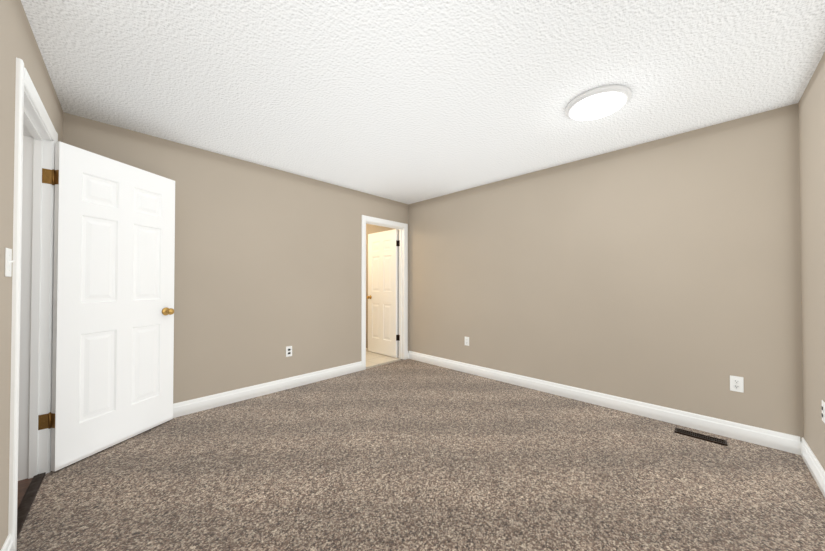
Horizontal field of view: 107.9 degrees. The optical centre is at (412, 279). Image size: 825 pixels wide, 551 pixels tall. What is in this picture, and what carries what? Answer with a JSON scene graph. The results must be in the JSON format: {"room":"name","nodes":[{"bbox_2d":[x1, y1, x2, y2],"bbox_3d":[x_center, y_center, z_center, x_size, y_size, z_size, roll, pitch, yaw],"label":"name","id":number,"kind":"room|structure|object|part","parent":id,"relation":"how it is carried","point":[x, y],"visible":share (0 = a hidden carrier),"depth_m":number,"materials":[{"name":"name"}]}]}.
{"room":"empty bedroom","nodes":[
{"label":"empty bedroom","id":0,"kind":"room"},
{"bbox_2d":[17,478,32,508],"bbox_3d":[-2.253,1.200,0.946,1.185,0.063,2.335,1,-1,-43],"label":"floor","id":1,"kind":"structure","parent":0,"point":[23,485],"depth_m":1.70,"materials":[{"name":"brown wood"}]},
{"bbox_2d":[0,0,62,550],"bbox_3d":[-1.233,-0.001,0.703,0.115,2.460,3.880,1,-1,-43],"label":"wall","id":2,"kind":"structure","parent":0,"point":[17,39],"depth_m":1.21,"materials":[{"name":"beige paint"}]},
{"bbox_2d":[1,534,13,550],"bbox_3d":[-1.313,1.109,0.775,0.143,0.120,3.876,1,-1,-43],"label":"baseboard","id":3,"kind":"structure","parent":2,"relation":"attached to","point":[8,544],"depth_m":1.22,"materials":[{"name":"white wood"}]},
{"bbox_2d":[5,248,13,276],"bbox_3d":[-1.618,-0.070,1.208,0.017,0.114,0.070,1,-1,-43],"label":"light switch","id":4,"kind":"object","parent":2,"relation":"attached to","point":[8,262],"visible":1,"depth_m":1.20,"materials":[{"name":"white plastic"}]},
{"bbox_2d":[17,472,45,537],"bbox_3d":[-2.000,1.173,1.546,0.046,0.012,0.739,1,-1,-43],"label":"door sill entry","id":5,"kind":"object","parent":2,"relation":"attached to","point":[25,505],"visible":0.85,"depth_m":1.59,"materials":[{"name":"brown wood"}]},
{"bbox_2d":[8,57,57,550],"bbox_3d":[-2.022,0.120,1.538,0.147,2.117,0.889,1,-1,-43],"label":"door frame","id":6,"kind":"structure","parent":2,"relation":"attached to","point":[34,308],"depth_m":1.79,"materials":[{"name":"white wood"}]},
{"bbox_3d":[-2.022,0.120,1.538,0.147,2.117,0.889,1,-1,-43],"label":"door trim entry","id":7,"kind":"part","parent":6,"relation":"part of","materials":[{"name":"white wood"}]},
{"bbox_2d":[38,168,51,429],"bbox_3d":[-1.993,0.109,1.564,0.044,1.589,0.744,1,-1,-43],"label":"door hinges","id":8,"kind":"structure","parent":2,"relation":"attached to","point":[43,418],"depth_m":1.83,"materials":[{"name":"gold metal"}]},
{"bbox_2d":[48,141,174,471],"bbox_3d":[-2.128,0.160,2.208,0.171,2.030,0.751,0,-1,12],"label":"entry door","id":9,"kind":"structure","parent":2,"relation":"in","point":[113,311],"depth_m":2.11,"materials":[{"name":"white painted wood"},{"name":"brass"}]},
{"bbox_2d":[63,112,408,403],"bbox_3d":[-1.357,0.032,3.433,0.115,2.460,3.595,-1,-1,44],"label":"wall","id":10,"kind":"structure","parent":0,"point":[267,267],"depth_m":3.06,"materials":[{"name":"beige paint"}]},
{"bbox_2d":[173,361,361,417],"bbox_3d":[-1.607,1.138,3.072,0.014,0.120,2.648,-1,-1,44],"label":"baseboard","id":11,"kind":"structure","parent":10,"relation":"attached to","point":[187,407],"depth_m":3.08,"materials":[{"name":"white wood"}]},
{"bbox_2d":[286,346,291,356],"bbox_3d":[-1.367,0.791,3.325,0.009,0.114,0.070,-1,-1,44],"label":"electrical outlet","id":12,"kind":"object","parent":10,"relation":"attached to","point":[288,351],"visible":1,"depth_m":3.32,"materials":[{"name":"white plastic"}]},
{"bbox_2d":[367,229,398,357],"bbox_3d":[-0.498,0.208,4.921,0.730,2.000,0.171,-1,-1,44],"label":"door","id":13,"kind":"structure","parent":10,"relation":"in","point":[382,296],"depth_m":4.88,"materials":[{"name":"white wood"}]},
{"bbox_2d":[361,215,407,369],"bbox_3d":[-0.427,0.170,4.387,0.147,2.087,0.867,-1,-1,44],"label":"door frame","id":14,"kind":"structure","parent":10,"relation":"attached to","point":[363,275],"depth_m":4.60,"materials":[{"name":"white wood"}]},
{"bbox_2d":[366,348,400,368],"bbox_3d":[-1.239,1.247,4.663,1.548,0.060,1.645,-1,-1,44],"label":"floor","id":15,"kind":"structure","parent":0,"point":[373,359],"depth_m":4.59,"materials":[{"name":"tile"}]},
{"bbox_2d":[17,359,824,550],"bbox_3d":[0.017,1.215,2.024,3.800,0.060,3.675,-1,-1,44],"label":"floor","id":16,"kind":"structure","parent":0,"point":[408,455],"depth_m":1.76,"materials":[{"name":"brown carpet"}]},
{"bbox_2d":[674,428,726,445],"bbox_3d":[2.172,1.182,2.268,0.285,0.012,0.085,-1,-1,44],"label":"floor vent","id":17,"kind":"object","parent":16,"relation":"in","point":[702,437],"visible":0.98,"depth_m":2.26,"materials":[{"name":"brown metal"}]},
{"bbox_2d":[21,0,824,203],"bbox_3d":[-0.002,-1.245,2.020,4.050,0.060,3.980,-1,-1,44],"label":"ceiling","id":18,"kind":"structure","parent":0,"point":[408,101],"depth_m":1.78,"materials":[{"name":"white paint"}]},
{"bbox_2d":[565,85,631,120],"bbox_3d":[1.264,-1.194,2.058,0.386,0.041,0.386,-1,-1,44],"label":"light fixture","id":19,"kind":"object","parent":18,"relation":"attached to","point":[598,102],"visible":1,"depth_m":2.00,"materials":[{"name":"white glass"}]},
{"bbox_2d":[366,103,802,440],"bbox_3d":[0.712,0.039,4.006,5.510,2.460,0.115,-1,-1,44],"label":"wall","id":20,"kind":"structure","parent":0,"point":[665,272],"depth_m":2.65,"materials":[{"name":"beige paint"}]},
{"bbox_2d":[465,337,468,345],"bbox_3d":[0.709,0.798,3.914,0.070,0.114,0.009,-1,-1,44],"label":"electrical outlet","id":21,"kind":"object","parent":20,"relation":"attached to","point":[467,341],"visible":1,"depth_m":3.91,"materials":[{"name":"white plastic"}]},
{"bbox_2d":[408,351,796,453],"bbox_3d":[1.284,1.141,3.339,3.780,0.120,0.025,-1,-1,44],"label":"baseboard","id":22,"kind":"structure","parent":20,"relation":"attached to","point":[794,444],"depth_m":2.65,"materials":[{"name":"white wood"}]},
{"bbox_2d":[730,375,743,392],"bbox_3d":[2.424,0.777,2.244,0.070,0.114,0.009,-1,-1,44],"label":"electrical outlet","id":23,"kind":"object","parent":20,"relation":"attached to","point":[736,383],"visible":1,"depth_m":2.24,"materials":[{"name":"white plastic"}]},
{"bbox_2d":[798,52,824,469],"bbox_3d":[1.379,-0.002,0.660,0.115,2.460,3.980,-1,-1,44],"label":"wall","id":24,"kind":"structure","parent":0,"point":[811,114],"depth_m":1.81,"materials":[{"name":"beige paint"}]},
{"bbox_2d":[797,436,824,496],"bbox_3d":[1.357,1.109,0.716,0.014,0.120,3.630,-1,-1,44],"label":"baseboard","id":25,"kind":"structure","parent":24,"relation":"attached to","point":[814,466],"depth_m":1.82,"materials":[{"name":"white wood"}]},
{"bbox_2d":[821,400,824,422],"bbox_3d":[2.276,0.730,1.662,0.009,0.114,0.070,-1,-1,44],"label":"electrical outlet","id":26,"kind":"object","parent":24,"relation":"attached to","point":[823,411],"visible":1,"depth_m":1.66,"materials":[{"name":"white plastic"}]}
]}

